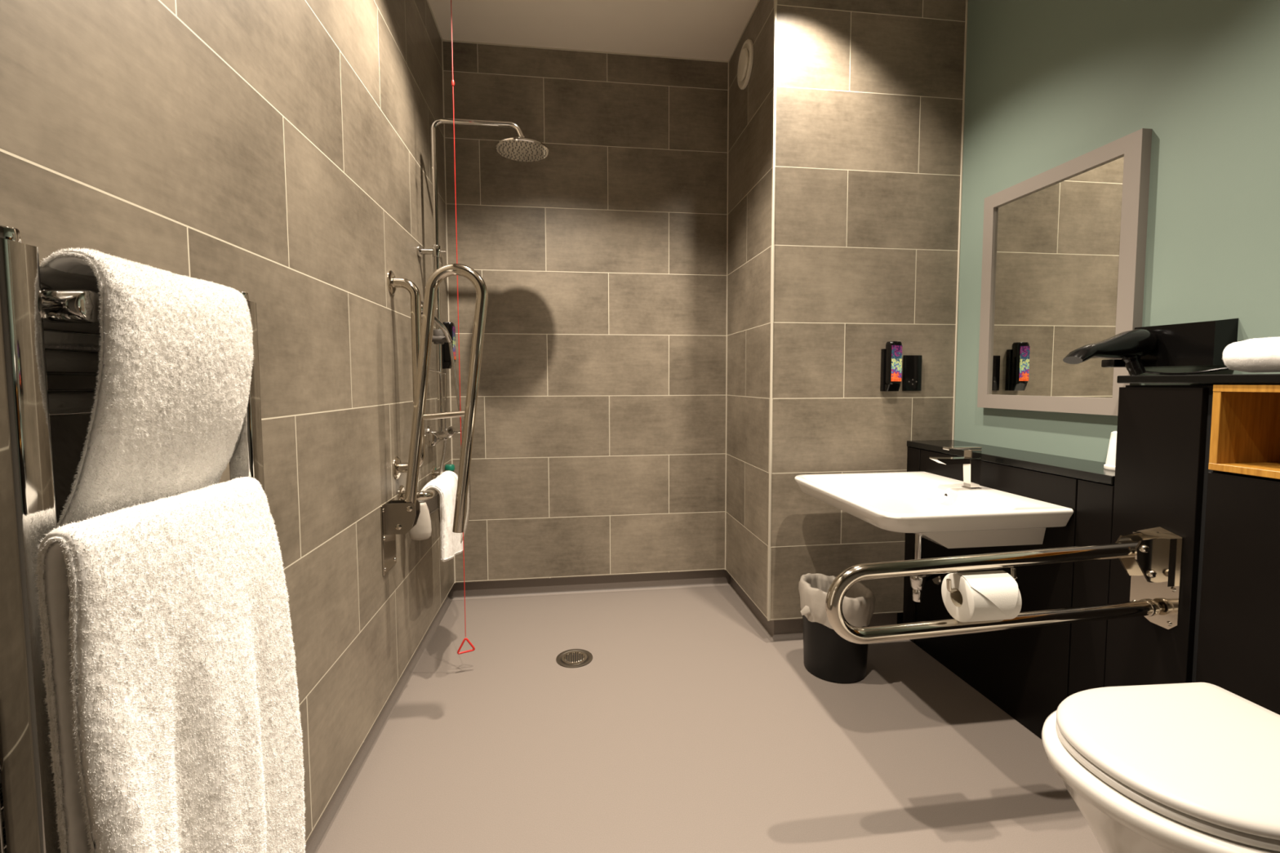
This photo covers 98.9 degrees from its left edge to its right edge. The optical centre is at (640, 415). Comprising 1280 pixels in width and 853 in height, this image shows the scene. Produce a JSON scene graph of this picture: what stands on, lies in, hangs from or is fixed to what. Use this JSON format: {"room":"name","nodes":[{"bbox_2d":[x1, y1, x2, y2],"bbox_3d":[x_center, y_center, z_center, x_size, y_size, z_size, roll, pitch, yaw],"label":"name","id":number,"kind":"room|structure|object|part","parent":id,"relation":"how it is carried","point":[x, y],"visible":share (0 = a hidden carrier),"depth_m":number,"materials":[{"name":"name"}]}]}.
{"room":"accessible bathroom","nodes":[
{"label":"accessible bathroom","id":0,"kind":"room"},
{"bbox_2d":[0,0,454,844],"bbox_3d":[-0.771,-0.362,1.078,0.120,2.540,3.270,-1,3,-7],"label":"wall","id":1,"kind":"structure","parent":0,"point":[277,153],"depth_m":1.16,"materials":[{"name":"tile"}]},
{"bbox_2d":[0,224,264,852],"bbox_3d":[-0.590,0.250,0.653,0.117,0.839,0.374,-1,3,-7],"label":"towel radiator","id":2,"kind":"object","parent":1,"relation":"attached to","point":[46,394],"visible":0.22,"depth_m":0.48,"materials":[{"name":"silver metal"}]},
{"bbox_3d":[-0.542,0.266,0.489,0.033,0.826,0.035,-1,3,-7],"label":"post","id":3,"kind":"part","parent":2,"relation":"part of","materials":[{"name":"silver metal"}]},
{"bbox_3d":[-0.612,0.260,0.651,0.004,0.780,0.310,-1,3,-7],"label":"panel","id":4,"kind":"part","parent":2,"relation":"part of","materials":[{"name":"silver metal"}]},
{"bbox_3d":[-0.574,-0.135,0.632,0.027,0.025,0.310,-1,3,-7],"label":"rail","id":5,"kind":"part","parent":2,"relation":"part of","materials":[{"name":"silver metal"}]},
{"bbox_3d":[-0.574,-0.098,0.634,0.027,0.025,0.310,-1,3,-7],"label":"rail","id":6,"kind":"part","parent":2,"relation":"part of","materials":[{"name":"silver metal"}]},
{"bbox_3d":[-0.574,-0.018,0.639,0.027,0.025,0.310,-1,3,-7],"label":"rail","id":7,"kind":"part","parent":2,"relation":"part of","materials":[{"name":"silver metal"}]},
{"bbox_3d":[-0.574,-0.058,0.637,0.027,0.025,0.310,-1,3,-7],"label":"rail","id":8,"kind":"part","parent":2,"relation":"part of","materials":[{"name":"silver metal"}]},
{"bbox_2d":[40,246,254,528],"bbox_3d":[-0.563,-0.016,0.654,0.106,0.317,0.286,-1,3,-7],"label":"hand towel","id":9,"kind":"object","parent":2,"relation":"hanging from","point":[176,351],"visible":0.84,"depth_m":0.59,"materials":[{"name":"fabric"}]},
{"bbox_2d":[33,475,306,852],"bbox_3d":[-0.511,0.411,0.639,0.098,0.661,0.366,-1,3,-7],"label":"bath towel","id":10,"kind":"object","parent":2,"relation":"hanging from","point":[171,680],"visible":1,"depth_m":0.56,"materials":[{"name":"fabric"}]},
{"bbox_3d":[-0.586,0.246,0.824,0.033,0.826,0.035,-1,3,-7],"label":"post","id":11,"kind":"part","parent":2,"relation":"part of","materials":[{"name":"silver metal"}]},
{"bbox_2d":[304,595,451,852],"bbox_3d":[-0.743,0.954,1.129,0.042,0.096,3.210,-1,3,-7],"label":"baseboard","id":12,"kind":"structure","parent":1,"relation":"attached to","point":[325,823],"depth_m":1.59,"materials":[{"name":"plastic"}]},
{"bbox_2d":[386,270,425,479],"bbox_3d":[-0.754,-0.126,1.776,0.090,0.674,0.076,-1,3,-7],"label":"vertical grab bar","id":13,"kind":"object","parent":1,"relation":"attached to","point":[393,282],"visible":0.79,"depth_m":1.76,"materials":[{"name":"metal"}]},
{"bbox_2d":[398,465,457,501],"bbox_3d":[-0.781,0.256,2.058,0.101,0.068,0.508,-1,3,-7],"label":"horizontal grab bar","id":14,"kind":"object","parent":1,"relation":"attached to","point":[428,495],"visible":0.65,"depth_m":1.84,"materials":[{"name":"metal"}]},
{"bbox_2d":[408,471,462,561],"bbox_3d":[-0.743,0.396,2.014,0.119,0.335,0.373,-1,3,-7],"label":"towel","id":15,"kind":"object","parent":14,"relation":"hanging from","point":[446,484],"visible":0.66,"depth_m":1.93,"materials":[{"name":"fabric"}]},
{"bbox_2d":[380,263,488,575],"bbox_3d":[-0.628,0.009,1.694,0.316,0.942,0.120,-1,3,-7],"label":"grab rail","id":16,"kind":"object","parent":1,"relation":"attached to","point":[397,517],"visible":1,"depth_m":1.67,"materials":[{"name":"metal"}]},
{"bbox_3d":[-0.781,0.374,1.696,0.005,0.213,0.120,-1,3,-7],"label":"hinge plate","id":17,"kind":"part","parent":16,"relation":"part of","materials":[{"name":"metal"}]},
{"bbox_2d":[441,322,456,368],"bbox_3d":[-0.840,-0.301,2.376,0.061,0.199,0.074,-1,3,-7],"label":"soap dispenser","id":18,"kind":"object","parent":1,"relation":"attached to","point":[446,356],"visible":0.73,"depth_m":2.35,"materials":[{"name":"black plastic"}]},
{"bbox_2d":[417,117,549,543],"bbox_3d":[-0.598,-0.302,2.129,0.495,1.639,0.330,-1,3,-7],"label":"shower","id":19,"kind":"object","parent":1,"relation":"attached to","point":[522,148],"visible":0.82,"depth_m":2.08,"materials":[{"name":"silver metal"}]},
{"bbox_3d":[-0.743,0.087,1.991,0.079,0.048,0.047,-1,3,-7],"label":"control knob","id":20,"kind":"part","parent":19,"relation":"part of","materials":[{"name":"silver metal"}]},
{"bbox_3d":[-0.772,-0.056,2.091,0.064,0.238,0.007,-1,3,-7],"label":"pull rod","id":21,"kind":"part","parent":19,"relation":"part of","materials":[{"name":"silver metal"}]},
{"bbox_3d":[-0.780,0.071,2.271,0.079,0.048,0.047,-1,3,-7],"label":"control knob","id":22,"kind":"part","parent":19,"relation":"part of","materials":[{"name":"silver metal"}]},
{"bbox_3d":[-0.847,0.331,2.422,0.063,0.052,0.056,-1,3,-7],"label":"caddy","id":23,"kind":"object","parent":1,"relation":"attached to","visible":0},
{"bbox_2d":[444,464,454,471],"bbox_3d":[-0.844,0.284,2.420,0.044,0.131,0.044,-1,3,-7],"label":"bottle","id":24,"kind":"object","parent":23,"relation":"in","point":[447,467],"visible":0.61,"depth_m":2.40,"materials":[{"name":"green plastic"}]},
{"bbox_2d":[442,41,728,582],"bbox_3d":[-0.244,-0.463,2.732,1.356,2.540,0.120,-1,3,-7],"label":"wall","id":25,"kind":"structure","parent":0,"point":[599,442],"depth_m":2.67,"materials":[{"name":"tile"}]},
{"bbox_2d":[441,40,455,582],"bbox_3d":[-0.906,-0.452,2.583,0.004,2.540,0.004,-1,3,-7],"label":"trim","id":26,"kind":"structure","parent":25,"relation":"attached to","point":[442,41],"depth_m":2.56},
{"bbox_2d":[448,569,730,600],"bbox_3d":[-0.238,0.853,2.790,1.476,0.096,0.042,-1,3,-7],"label":"baseboard","id":27,"kind":"structure","parent":25,"relation":"attached to","point":[717,578],"depth_m":2.79,"materials":[{"name":"tile"}]},
{"bbox_2d":[724,62,728,569],"bbox_3d":[0.434,-0.466,2.758,0.004,2.540,0.004,-1,3,-7],"label":"trim","id":28,"kind":"structure","parent":25,"relation":"attached to","point":[728,62],"depth_m":2.75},
{"bbox_2d":[428,0,758,61],"bbox_3d":[0.358,-1.685,1.086,2.391,0.106,3.390,-1,3,-7],"label":"ceiling","id":29,"kind":"structure","parent":0,"point":[706,29],"depth_m":2.40,"materials":[{"name":"paint"}]},
{"bbox_2d":[450,0,475,654],"bbox_3d":[-0.646,-0.403,1.935,0.063,2.562,0.011,-1,4,-19],"label":"pull cord","id":30,"kind":"object","parent":29,"relation":"hanging from","point":[452,80],"visible":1,"depth_m":1.94,"materials":[{"name":"red fabric"}]},
{"bbox_3d":[-0.647,-0.433,1.933,0.002,2.500,0.002,-2,4,-30],"label":"cord","id":31,"kind":"part","parent":30,"relation":"part of","materials":[{"name":"red fabric"}]},
{"bbox_3d":[-0.642,0.847,2.010,0.063,0.058,0.007,-1,4,-18],"label":"triangle handle","id":32,"kind":"part","parent":30,"relation":"part of","materials":[{"name":"red plastic"}]},
{"bbox_2d":[317,586,1103,852],"bbox_3d":[0.367,1.042,1.250,2.391,0.100,3.390,-1,3,-7],"label":"floor","id":33,"kind":"structure","parent":0,"point":[686,728],"depth_m":1.59,"materials":[{"name":"plastic"}]},
{"bbox_2d":[555,648,592,667],"bbox_3d":[-0.256,0.939,2.117,0.142,0.004,0.142,-1,3,-7],"label":"floor drain","id":34,"kind":"object","parent":33,"relation":"on","point":[573,658],"visible":1,"depth_m":2.11,"materials":[{"name":"metal"}]},
{"bbox_2d":[798,573,875,683],"bbox_3d":[0.713,0.776,2.030,0.281,0.333,0.266,-1,3,-7],"label":"waste bin","id":35,"kind":"object","parent":33,"relation":"on","point":[827,655],"visible":0.88,"depth_m":1.94,"materials":[{"name":"black plastic"}]},
{"bbox_2d":[902,440,1115,739],"bbox_3d":[1.259,0.540,1.870,0.210,0.822,0.864,-1,3,-7],"label":"base cabinet","id":36,"kind":"object","parent":33,"relation":"on","point":[1027,673],"visible":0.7,"depth_m":1.65,"materials":[{"name":"black laminate"}]},
{"bbox_3d":[1.116,0.531,2.246,0.016,0.796,0.081,-1,3,-7],"label":"panel","id":37,"kind":"part","parent":36,"relation":"part of","materials":[{"name":"black laminate"}]},
{"bbox_2d":[794,446,1073,602],"bbox_3d":[0.887,0.385,1.810,0.557,0.559,0.660,-1,3,-7],"label":"washbasin","id":38,"kind":"object","parent":36,"relation":"attached to","point":[948,513],"visible":0.88,"depth_m":1.69,"materials":[{"name":"white ceramic"}]},
{"bbox_2d":[794,471,1073,548],"bbox_3d":[0.883,0.307,1.804,0.551,0.127,0.660,-1,3,-7],"label":"basin","id":39,"kind":"object","parent":38,"relation":"in","point":[948,513],"depth_m":1.64,"materials":[{"name":"white ceramic"}]},
{"bbox_2d":[928,446,982,489],"bbox_3d":[1.039,0.174,1.804,0.162,0.138,0.045,-1,3,-7],"label":"tap","id":40,"kind":"object","parent":38,"relation":"on","point":[971,463],"depth_m":1.80,"materials":[{"name":"silver metal"}]},
{"bbox_3d":[1.217,0.577,1.480,0.016,0.796,0.099,-1,3,-7],"label":"panel","id":41,"kind":"part","parent":36,"relation":"part of","materials":[{"name":"black laminate"}]},
{"bbox_2d":[1103,431,1116,471],"bbox_3d":[1.322,0.098,1.501,0.076,0.105,0.076,-1,3,-7],"label":"paper cup","id":42,"kind":"object","parent":36,"relation":"on","point":[1109,464],"visible":0.29,"depth_m":1.50,"materials":[{"name":"white paper"}]},
{"bbox_2d":[1041,682,1279,852],"bbox_3d":[0.995,0.776,0.933,0.568,0.464,0.400,-1,3,-7],"label":"toilet","id":43,"kind":"object","parent":33,"relation":"on","point":[1191,767],"visible":1,"depth_m":0.88,"materials":[{"name":"ceramic"}]},
{"bbox_2d":[1104,373,1279,715],"bbox_3d":[1.396,0.475,0.806,0.212,1.079,1.270,-1,3,-7],"label":"cabinet","id":44,"kind":"object","parent":33,"relation":"on","point":[1200,464],"visible":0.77,"depth_m":1.21,"materials":[{"name":"black laminate"}]},
{"bbox_2d":[825,526,1183,644],"bbox_3d":[0.816,0.385,1.251,0.833,0.235,0.108,-1,3,-7],"label":"grab rail","id":45,"kind":"object","parent":44,"relation":"attached to","point":[1153,557],"visible":0.94,"depth_m":1.25,"materials":[{"name":"metal"}]},
{"bbox_2d":[941,570,1022,622],"bbox_3d":[0.766,0.408,1.233,0.117,0.107,0.110,-1,3,-7],"label":"toilet roll","id":46,"kind":"object","parent":45,"relation":"on","point":[993,595],"visible":0.98,"depth_m":1.20,"materials":[{"name":"paper"}]},
{"bbox_3d":[0.770,0.373,1.238,0.175,0.047,0.017,-1,3,-7],"label":"paper holder arm","id":47,"kind":"part","parent":45,"relation":"part of","materials":[{"name":"metal"}]},
{"bbox_3d":[1.227,0.381,1.304,0.005,0.235,0.108,-1,3,-7],"label":"hinge plate","id":48,"kind":"part","parent":45,"relation":"part of","materials":[{"name":"metal"}]},
{"bbox_2d":[1062,318,1238,375],"bbox_3d":[1.285,-0.162,1.308,0.289,0.139,0.431,-1,3,-7],"label":"hair dryer","id":49,"kind":"object","parent":44,"relation":"on","point":[1199,344],"visible":0.91,"depth_m":1.41,"materials":[{"name":"black plastic"}]},
{"bbox_3d":[1.302,-0.138,1.448,0.054,0.074,0.038,3,4,38],"label":"handle","id":50,"kind":"part","parent":49,"relation":"part of","materials":[{"name":"black plastic"}]},
{"bbox_3d":[1.235,0.459,1.329,0.016,1.050,0.186,-1,3,-7],"label":"panel","id":51,"kind":"part","parent":44,"relation":"part of","materials":[{"name":"black laminate"}]},
{"bbox_3d":[1.319,0.588,0.698,0.015,0.866,1.064,-1,3,-7],"label":"panel","id":52,"kind":"part","parent":44,"relation":"part of","materials":[{"name":"black laminate"}]},
{"bbox_2d":[1222,337,1279,373],"bbox_3d":[1.339,-0.122,1.069,0.087,0.077,0.310,-1,3,-7],"label":"rolled towel","id":53,"kind":"object","parent":44,"relation":"on","point":[1258,355],"visible":1,"depth_m":1.15,"materials":[{"name":"fabric"}]},
{"bbox_2d":[725,0,773,619],"bbox_3d":[0.505,-0.449,2.462,0.060,2.540,0.612,-1,3,-7],"label":"wall","id":54,"kind":"structure","parent":0,"point":[750,128],"depth_m":2.41,"materials":[{"name":"tile"}]},
{"bbox_2d":[426,0,759,62],"bbox_3d":[0.359,-1.636,1.089,2.151,0.005,3.150,-1,3,-7],"label":"trim","id":55,"kind":"structure","parent":54,"relation":"attached to","point":[442,39],"depth_m":2.57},
{"bbox_2d":[737,39,753,89],"bbox_3d":[0.454,-1.547,2.416,0.026,0.188,0.188,-1,3,-7],"label":"air vent","id":56,"kind":"object","parent":54,"relation":"in","point":[746,55],"visible":1,"depth_m":2.38,"materials":[{"name":"white plastic"}]},
{"bbox_2d":[728,576,773,640],"bbox_3d":[0.513,0.863,2.578,0.042,0.096,0.658,-1,3,-7],"label":"baseboard","id":57,"kind":"structure","parent":54,"relation":"attached to","point":[767,627],"depth_m":2.51,"materials":[{"name":"plastic"}]},
{"bbox_2d":[769,0,965,620],"bbox_3d":[0.906,-0.437,2.243,0.791,2.540,0.080,-1,3,-7],"label":"wall","id":58,"kind":"structure","parent":0,"point":[868,95],"depth_m":2.19,"materials":[{"name":"tile"}]},
{"bbox_2d":[767,0,777,621],"bbox_3d":[0.517,-0.430,2.153,0.009,2.540,0.009,-1,3,-7],"label":"trim","id":59,"kind":"structure","parent":58,"relation":"attached to","point":[775,1],"depth_m":2.15,"materials":[{"name":"grey metal"}]},
{"bbox_2d":[771,613,897,640],"bbox_3d":[0.816,0.878,2.308,0.572,0.096,0.042,-1,3,-7],"label":"baseboard","id":60,"kind":"structure","parent":58,"relation":"attached to","point":[784,629],"depth_m":2.29,"materials":[{"name":"plastic"}]},
{"bbox_2d":[880,341,902,391],"bbox_3d":[1.011,-0.195,2.198,0.066,0.199,0.061,-1,3,-7],"label":"soap dispenser","id":61,"kind":"object","parent":58,"relation":"attached to","point":[891,356],"visible":1,"depth_m":2.17,"materials":[{"name":"black plastic"}]},
{"bbox_2d":[884,341,902,384],"bbox_3d":[1.011,-0.208,2.191,0.054,0.170,0.047,-1,3,-7],"label":"bottle","id":62,"kind":"object","parent":61,"relation":"on","point":[893,350],"depth_m":2.17,"materials":[{"name":"multicoloured plastic"}]},
{"bbox_2d":[897,612,902,623],"bbox_3d":[0.299,0.942,1.296,2.271,0.095,3.270,-1,3,-7],"label":"trim","id":63,"kind":"structure","parent":58,"relation":"attached to","point":[900,615],"depth_m":2.37,"materials":[{"name":"black"}]},
{"bbox_2d":[902,355,922,391],"bbox_3d":[1.111,-0.172,2.240,0.081,0.146,0.010,-1,3,-7],"label":"socket","id":64,"kind":"object","parent":58,"relation":"attached to","point":[912,364],"visible":1,"depth_m":2.23,"materials":[{"name":"black plastic"}]},
{"bbox_2d":[954,0,1279,462],"bbox_3d":[1.523,-0.319,1.050,0.120,2.635,2.614,-1,3,-7],"label":"wall","id":65,"kind":"structure","parent":0,"point":[1050,84],"depth_m":1.50,"materials":[{"name":"teal paint"}]},
{"bbox_2d":[951,0,968,439],"bbox_3d":[1.300,-0.800,2.229,0.006,1.815,0.007,-1,3,-7],"label":"trim","id":66,"kind":"structure","parent":65,"relation":"attached to","point":[966,1],"depth_m":2.23,"materials":[{"name":"grey metal"}]},
{"bbox_2d":[977,128,1151,415],"bbox_3d":[1.348,-0.407,1.804,0.030,0.788,0.576,-1,3,-7],"label":"wall mirror","id":67,"kind":"object","parent":65,"relation":"attached to","point":[1064,253],"visible":0.94,"depth_m":1.74,"materials":[{"name":"paint"}]},
{"bbox_3d":[1.345,-0.408,1.803,0.004,0.696,0.486,-1,3,-7],"label":"glass","id":68,"kind":"part","parent":67,"relation":"part of","materials":[{"name":"mirror"}]}
]}

